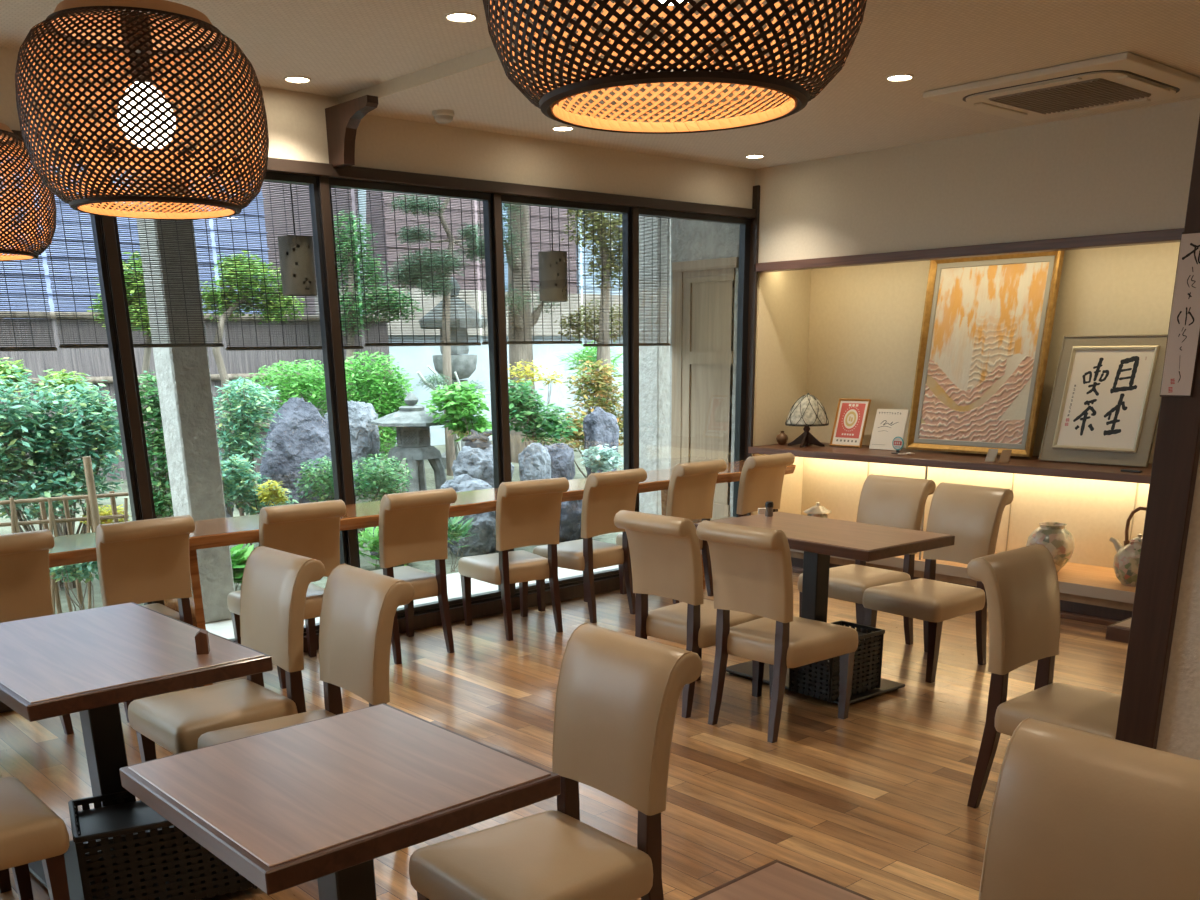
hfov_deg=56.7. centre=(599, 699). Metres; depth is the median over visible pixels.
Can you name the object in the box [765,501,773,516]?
pepper mill
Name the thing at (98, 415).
bush
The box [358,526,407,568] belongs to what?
hosta
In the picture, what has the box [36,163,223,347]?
blind
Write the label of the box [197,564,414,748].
dining chair
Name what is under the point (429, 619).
baseboard
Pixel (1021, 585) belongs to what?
dining chair
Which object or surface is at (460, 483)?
rock
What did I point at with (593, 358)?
shrub
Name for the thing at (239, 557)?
hosta
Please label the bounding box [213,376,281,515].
nandina
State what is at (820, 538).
table
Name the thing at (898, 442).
round badge
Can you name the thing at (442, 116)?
smoke detector
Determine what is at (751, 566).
dining chair
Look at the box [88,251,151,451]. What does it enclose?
maple tree
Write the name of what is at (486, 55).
trim
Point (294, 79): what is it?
recessed light
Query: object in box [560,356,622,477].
shrub
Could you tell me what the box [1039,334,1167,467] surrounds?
calligraphy
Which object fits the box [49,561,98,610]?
shrub
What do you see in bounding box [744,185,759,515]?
trim
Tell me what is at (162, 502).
evergreen shrub
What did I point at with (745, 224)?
window
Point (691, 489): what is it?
dining chair
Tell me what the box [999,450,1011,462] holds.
tent card
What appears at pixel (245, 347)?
blind
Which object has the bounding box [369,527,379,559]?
rock
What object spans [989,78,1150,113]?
grille
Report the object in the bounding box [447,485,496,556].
rock
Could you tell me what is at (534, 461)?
rock
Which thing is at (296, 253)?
hanging sign
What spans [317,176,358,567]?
trim
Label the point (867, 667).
basket
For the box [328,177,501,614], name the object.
window
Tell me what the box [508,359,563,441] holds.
shrub
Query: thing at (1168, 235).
trim
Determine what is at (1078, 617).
baseboard
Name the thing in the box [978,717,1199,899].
dining chair
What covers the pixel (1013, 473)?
trim
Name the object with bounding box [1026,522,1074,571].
vase
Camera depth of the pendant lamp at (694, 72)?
1.35 m
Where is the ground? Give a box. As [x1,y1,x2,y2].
[0,434,623,613]
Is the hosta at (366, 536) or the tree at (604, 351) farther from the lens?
the tree at (604, 351)
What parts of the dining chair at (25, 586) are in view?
backrest, leg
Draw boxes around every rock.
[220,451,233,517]
[324,400,379,493]
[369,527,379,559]
[440,474,491,491]
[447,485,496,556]
[451,444,513,487]
[518,443,550,480]
[544,443,574,479]
[559,500,582,542]
[583,407,618,475]
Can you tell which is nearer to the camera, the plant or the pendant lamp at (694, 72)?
the pendant lamp at (694, 72)
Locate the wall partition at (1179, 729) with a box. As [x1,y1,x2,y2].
[1156,455,1199,759]
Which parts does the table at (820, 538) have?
post, plate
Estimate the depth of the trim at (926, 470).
7.18 m
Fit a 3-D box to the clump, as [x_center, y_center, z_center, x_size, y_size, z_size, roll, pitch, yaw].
[-1.088,-1.170,8.265,0.435,0.488,0.384,5,18,18]
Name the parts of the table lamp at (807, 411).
stem, lamp shade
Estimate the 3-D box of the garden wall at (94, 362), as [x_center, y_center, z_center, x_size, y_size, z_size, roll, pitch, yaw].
[-6.471,-2.659,10.647,10.350,2.020,0.244,-16,23,-39]
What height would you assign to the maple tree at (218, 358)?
2.298 m
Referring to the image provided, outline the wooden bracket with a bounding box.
[325,95,377,167]
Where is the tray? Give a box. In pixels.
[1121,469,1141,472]
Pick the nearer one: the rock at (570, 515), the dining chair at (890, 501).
the dining chair at (890, 501)
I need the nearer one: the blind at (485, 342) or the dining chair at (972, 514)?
the dining chair at (972, 514)
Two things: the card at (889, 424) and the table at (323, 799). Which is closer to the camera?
the table at (323, 799)
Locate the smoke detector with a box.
[432,109,453,123]
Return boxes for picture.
[906,251,1064,456]
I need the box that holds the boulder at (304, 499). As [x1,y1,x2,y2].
[294,451,358,503]
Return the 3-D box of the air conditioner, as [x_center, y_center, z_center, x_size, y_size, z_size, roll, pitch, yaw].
[2.217,-2.858,5.247,0.970,0.045,0.970,-16,23,-39]
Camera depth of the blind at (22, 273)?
5.50 m
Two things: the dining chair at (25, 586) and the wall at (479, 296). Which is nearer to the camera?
the dining chair at (25, 586)
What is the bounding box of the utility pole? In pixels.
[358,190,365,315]
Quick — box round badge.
[892,437,903,453]
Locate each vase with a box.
[776,431,787,444]
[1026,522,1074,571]
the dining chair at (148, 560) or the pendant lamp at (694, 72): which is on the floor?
the dining chair at (148, 560)
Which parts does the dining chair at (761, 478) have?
seat, backrest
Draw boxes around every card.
[869,409,908,449]
[985,449,997,461]
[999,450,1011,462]
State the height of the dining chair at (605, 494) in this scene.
0.879 m
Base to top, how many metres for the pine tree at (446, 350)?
3.205 m
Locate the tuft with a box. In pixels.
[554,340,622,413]
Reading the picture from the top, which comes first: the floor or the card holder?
the card holder
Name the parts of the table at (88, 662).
plate, post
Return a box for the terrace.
[205,565,618,638]
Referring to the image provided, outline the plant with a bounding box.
[578,444,623,472]
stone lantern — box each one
[370,392,453,493]
[419,277,487,468]
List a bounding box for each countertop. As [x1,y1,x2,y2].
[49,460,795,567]
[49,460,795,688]
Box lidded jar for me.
[804,502,830,517]
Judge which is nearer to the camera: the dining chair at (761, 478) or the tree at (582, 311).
the dining chair at (761, 478)
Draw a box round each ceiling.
[0,0,614,97]
[366,0,1199,168]
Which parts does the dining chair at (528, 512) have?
leg, seat, leg, leg, backrest, leg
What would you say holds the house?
on the ground
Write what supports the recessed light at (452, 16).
in the ceiling at (345, 47)
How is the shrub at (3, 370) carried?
on the ground
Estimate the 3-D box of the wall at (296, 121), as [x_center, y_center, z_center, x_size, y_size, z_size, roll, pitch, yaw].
[-1.749,-2.701,5.241,8.950,0.369,0.155,-16,23,-39]
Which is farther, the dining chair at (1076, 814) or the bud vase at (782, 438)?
the bud vase at (782, 438)
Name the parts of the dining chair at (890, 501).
leg, seat, leg, leg, backrest, leg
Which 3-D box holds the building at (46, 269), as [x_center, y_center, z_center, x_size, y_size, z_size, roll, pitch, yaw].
[-11.332,-5.601,13.218,14.400,6.100,5.700,-16,23,-39]
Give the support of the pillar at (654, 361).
on the terrace
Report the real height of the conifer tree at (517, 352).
3.608 m
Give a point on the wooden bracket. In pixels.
(343, 119)
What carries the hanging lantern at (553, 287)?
hanging from the batten
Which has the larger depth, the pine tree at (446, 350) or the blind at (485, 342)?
the pine tree at (446, 350)
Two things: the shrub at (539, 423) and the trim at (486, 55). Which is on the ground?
the shrub at (539, 423)
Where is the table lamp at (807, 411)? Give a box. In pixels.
[785,393,828,447]
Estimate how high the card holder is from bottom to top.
0.028 m
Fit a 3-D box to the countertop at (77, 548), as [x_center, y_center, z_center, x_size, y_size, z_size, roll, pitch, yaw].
[-1.809,-0.470,5.449,8.150,0.761,0.495,-16,23,-39]
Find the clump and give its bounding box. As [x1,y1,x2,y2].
[448,516,474,571]
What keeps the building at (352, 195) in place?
on the ground
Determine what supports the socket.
attached to the pendant lamp at (147, 121)
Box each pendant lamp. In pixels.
[0,123,55,260]
[15,0,268,219]
[483,0,866,133]
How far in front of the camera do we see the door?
8.24 m
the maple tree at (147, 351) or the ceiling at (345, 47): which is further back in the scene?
the maple tree at (147, 351)
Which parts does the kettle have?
spout, handle, lid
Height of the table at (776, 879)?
0.738 m
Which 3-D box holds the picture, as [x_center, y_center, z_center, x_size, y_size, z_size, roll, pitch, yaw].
[2.423,-2.197,7.086,0.186,1.222,0.885,-16,23,-39]
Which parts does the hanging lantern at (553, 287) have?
cord, lamp shade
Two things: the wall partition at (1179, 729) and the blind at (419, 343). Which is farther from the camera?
the blind at (419, 343)
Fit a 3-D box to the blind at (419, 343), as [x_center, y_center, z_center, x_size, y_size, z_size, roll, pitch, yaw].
[-1.115,-2.790,6.870,0.870,1.156,0.014,-16,23,-39]
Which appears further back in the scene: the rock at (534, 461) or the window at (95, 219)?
the rock at (534, 461)
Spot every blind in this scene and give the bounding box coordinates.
[0,158,56,350]
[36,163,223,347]
[209,176,362,350]
[354,189,480,346]
[477,200,581,344]
[581,210,669,346]
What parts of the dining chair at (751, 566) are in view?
leg, backrest, leg, leg, seat, leg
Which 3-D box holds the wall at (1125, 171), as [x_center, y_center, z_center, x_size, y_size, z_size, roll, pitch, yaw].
[3.381,-1.661,5.529,0.120,2.860,8.400,-16,23,-39]
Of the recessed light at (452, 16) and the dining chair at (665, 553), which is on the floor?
the dining chair at (665, 553)
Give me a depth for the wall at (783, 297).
8.09 m
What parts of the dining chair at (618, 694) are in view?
leg, seat, leg, backrest, leg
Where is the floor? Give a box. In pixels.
[0,572,1127,899]
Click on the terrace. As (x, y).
(224, 629)
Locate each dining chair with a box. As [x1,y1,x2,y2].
[0,529,73,734]
[0,774,11,892]
[0,777,69,899]
[96,515,202,722]
[128,546,324,761]
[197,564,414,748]
[227,499,345,688]
[372,488,456,664]
[409,623,702,899]
[458,477,568,640]
[533,468,646,622]
[614,510,763,717]
[616,459,726,603]
[696,520,857,742]
[710,453,794,520]
[797,474,935,644]
[863,482,1013,682]
[966,544,1120,807]
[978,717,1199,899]
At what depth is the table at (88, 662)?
3.18 m
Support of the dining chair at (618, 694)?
on the floor
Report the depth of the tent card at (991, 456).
6.80 m
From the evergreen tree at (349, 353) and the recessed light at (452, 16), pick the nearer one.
the recessed light at (452, 16)
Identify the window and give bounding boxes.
[3,149,151,604]
[105,157,347,641]
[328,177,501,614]
[501,194,630,592]
[639,208,750,516]
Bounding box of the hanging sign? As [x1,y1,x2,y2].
[278,183,316,295]
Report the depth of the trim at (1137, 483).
6.74 m
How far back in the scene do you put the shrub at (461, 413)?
10.35 m
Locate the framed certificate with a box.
[830,398,870,447]
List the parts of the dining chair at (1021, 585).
leg, backrest, leg, seat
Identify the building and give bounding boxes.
[0,157,270,318]
[262,181,576,313]
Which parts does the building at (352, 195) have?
pane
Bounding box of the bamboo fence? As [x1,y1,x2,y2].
[0,456,128,613]
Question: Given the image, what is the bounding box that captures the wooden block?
[195,628,209,654]
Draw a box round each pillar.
[131,172,234,623]
[639,215,670,514]
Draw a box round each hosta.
[230,543,253,590]
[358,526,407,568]
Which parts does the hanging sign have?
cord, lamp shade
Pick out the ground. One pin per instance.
(429, 565)
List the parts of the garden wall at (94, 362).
rail, rail, rail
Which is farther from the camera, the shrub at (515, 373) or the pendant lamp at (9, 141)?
the shrub at (515, 373)
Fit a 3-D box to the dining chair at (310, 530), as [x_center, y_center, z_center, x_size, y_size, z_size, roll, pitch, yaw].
[-1.534,-0.555,5.513,0.457,0.879,0.596,-14,22,-36]
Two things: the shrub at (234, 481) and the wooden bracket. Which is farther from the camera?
the shrub at (234, 481)
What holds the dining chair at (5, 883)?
on the floor
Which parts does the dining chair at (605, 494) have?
leg, seat, leg, leg, backrest, leg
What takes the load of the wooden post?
attached to the wall partition at (1179, 729)
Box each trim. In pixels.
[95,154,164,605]
[303,573,618,635]
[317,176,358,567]
[338,0,654,103]
[491,193,514,596]
[630,207,638,511]
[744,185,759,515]
[754,228,1183,272]
[919,467,927,559]
[1006,473,1013,550]
[1130,483,1137,539]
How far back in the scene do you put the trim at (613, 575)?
6.82 m
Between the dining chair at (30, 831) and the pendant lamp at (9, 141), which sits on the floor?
the dining chair at (30, 831)
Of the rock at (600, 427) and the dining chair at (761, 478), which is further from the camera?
the rock at (600, 427)
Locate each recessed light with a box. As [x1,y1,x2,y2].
[284,76,310,82]
[445,12,477,21]
[552,126,573,130]
[745,154,764,157]
[886,74,913,80]
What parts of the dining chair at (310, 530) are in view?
leg, seat, leg, backrest, leg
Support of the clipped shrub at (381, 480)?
on the ground
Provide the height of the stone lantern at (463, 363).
2.095 m
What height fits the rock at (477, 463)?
0.849 m
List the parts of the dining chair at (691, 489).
leg, seat, backrest, leg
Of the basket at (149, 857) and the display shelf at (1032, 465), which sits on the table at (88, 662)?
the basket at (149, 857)
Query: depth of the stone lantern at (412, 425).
10.64 m
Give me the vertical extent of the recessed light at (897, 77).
0.006 m
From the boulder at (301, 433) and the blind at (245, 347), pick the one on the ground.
the boulder at (301, 433)
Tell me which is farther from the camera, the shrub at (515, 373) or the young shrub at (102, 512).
the shrub at (515, 373)
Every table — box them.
[0,602,272,899]
[119,703,560,899]
[690,860,873,899]
[694,512,954,703]
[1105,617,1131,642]
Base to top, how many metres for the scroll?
0.347 m
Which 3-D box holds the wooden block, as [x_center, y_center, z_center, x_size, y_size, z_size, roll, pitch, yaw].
[-1.129,-0.165,3.157,0.032,0.066,0.040,-5,18,-12]
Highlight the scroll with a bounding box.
[1160,231,1199,396]
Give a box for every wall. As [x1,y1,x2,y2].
[0,47,755,218]
[0,311,394,489]
[315,286,622,334]
[388,335,622,445]
[669,98,1199,516]
[751,269,810,514]
[801,242,1179,567]
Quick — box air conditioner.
[923,52,1199,121]
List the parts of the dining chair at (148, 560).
leg, backrest, seat, leg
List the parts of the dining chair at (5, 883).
leg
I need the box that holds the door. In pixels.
[671,257,738,519]
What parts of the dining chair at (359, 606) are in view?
seat, leg, backrest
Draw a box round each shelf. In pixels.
[748,442,1151,483]
[790,549,1135,620]
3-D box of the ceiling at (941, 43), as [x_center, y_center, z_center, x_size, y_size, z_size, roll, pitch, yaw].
[2.672,-2.606,4.101,3.950,0.150,7.720,-16,23,-39]
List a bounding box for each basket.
[68,791,257,899]
[788,620,884,702]
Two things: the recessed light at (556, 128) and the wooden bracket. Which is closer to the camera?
the wooden bracket
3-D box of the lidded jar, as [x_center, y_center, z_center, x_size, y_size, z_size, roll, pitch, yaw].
[1.573,-1.298,8.058,0.200,0.266,0.200,-16,23,-39]
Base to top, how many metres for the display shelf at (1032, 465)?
0.054 m
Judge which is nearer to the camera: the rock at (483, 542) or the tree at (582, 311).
the rock at (483, 542)
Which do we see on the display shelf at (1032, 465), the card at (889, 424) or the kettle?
the card at (889, 424)
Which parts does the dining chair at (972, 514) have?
leg, seat, leg, leg, backrest, leg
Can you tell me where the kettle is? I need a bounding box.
[1109,507,1146,586]
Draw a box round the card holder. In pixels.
[758,508,765,513]
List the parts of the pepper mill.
glass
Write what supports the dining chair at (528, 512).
on the floor
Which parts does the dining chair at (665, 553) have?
leg, backrest, leg, leg, seat, leg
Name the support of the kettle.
on the shelf at (1089, 590)
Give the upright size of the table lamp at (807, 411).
0.372 m
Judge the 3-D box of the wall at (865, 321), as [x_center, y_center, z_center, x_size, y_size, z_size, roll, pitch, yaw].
[4.074,-1.639,5.707,0.130,2.694,7.720,-16,23,-39]
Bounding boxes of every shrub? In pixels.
[0,357,95,532]
[49,561,98,610]
[80,504,131,575]
[138,369,173,517]
[220,453,298,548]
[242,351,418,469]
[255,480,288,506]
[293,453,413,535]
[420,381,491,460]
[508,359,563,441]
[508,379,577,446]
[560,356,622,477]
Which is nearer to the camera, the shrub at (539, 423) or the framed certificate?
the framed certificate
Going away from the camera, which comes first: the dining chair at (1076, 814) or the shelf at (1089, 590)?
the dining chair at (1076, 814)
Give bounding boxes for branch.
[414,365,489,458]
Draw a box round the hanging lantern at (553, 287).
[538,207,567,301]
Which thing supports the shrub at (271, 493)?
on the ground
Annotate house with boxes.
[576,213,622,294]
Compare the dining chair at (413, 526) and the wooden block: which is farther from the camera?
the dining chair at (413, 526)
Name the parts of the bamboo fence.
rail, post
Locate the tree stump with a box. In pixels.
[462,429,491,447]
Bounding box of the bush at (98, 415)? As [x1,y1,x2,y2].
[0,365,124,590]
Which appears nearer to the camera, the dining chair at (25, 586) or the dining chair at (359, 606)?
the dining chair at (359, 606)
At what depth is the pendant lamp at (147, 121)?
2.26 m
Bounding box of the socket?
[120,12,152,82]
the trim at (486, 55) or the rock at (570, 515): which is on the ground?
the rock at (570, 515)
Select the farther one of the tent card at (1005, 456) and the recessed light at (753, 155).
the recessed light at (753, 155)
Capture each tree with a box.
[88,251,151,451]
[201,251,304,500]
[333,210,422,397]
[381,194,484,475]
[502,204,555,462]
[556,299,622,406]
[561,210,622,412]
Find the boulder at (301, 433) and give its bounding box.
[257,397,330,504]
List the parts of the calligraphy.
frame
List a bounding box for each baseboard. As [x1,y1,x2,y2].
[0,576,619,712]
[792,567,1118,625]
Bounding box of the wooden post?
[1115,115,1199,748]
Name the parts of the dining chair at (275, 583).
leg, seat, leg, backrest, leg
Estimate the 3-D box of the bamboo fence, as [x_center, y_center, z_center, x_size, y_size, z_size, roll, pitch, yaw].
[-3.428,-0.979,6.849,1.104,0.972,0.119,-16,23,-39]
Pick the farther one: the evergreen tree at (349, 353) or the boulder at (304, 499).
the evergreen tree at (349, 353)
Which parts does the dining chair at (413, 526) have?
leg, seat, leg, backrest, leg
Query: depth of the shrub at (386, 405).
11.40 m
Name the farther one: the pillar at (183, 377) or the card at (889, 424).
the card at (889, 424)
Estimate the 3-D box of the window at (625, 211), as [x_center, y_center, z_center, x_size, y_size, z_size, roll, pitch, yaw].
[-0.195,-1.865,6.939,1.019,2.285,0.050,-16,23,-39]
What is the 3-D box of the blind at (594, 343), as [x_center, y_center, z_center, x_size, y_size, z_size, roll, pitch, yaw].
[0.199,-3.145,7.992,0.870,1.156,0.014,-16,23,-39]
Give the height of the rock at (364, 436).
1.067 m

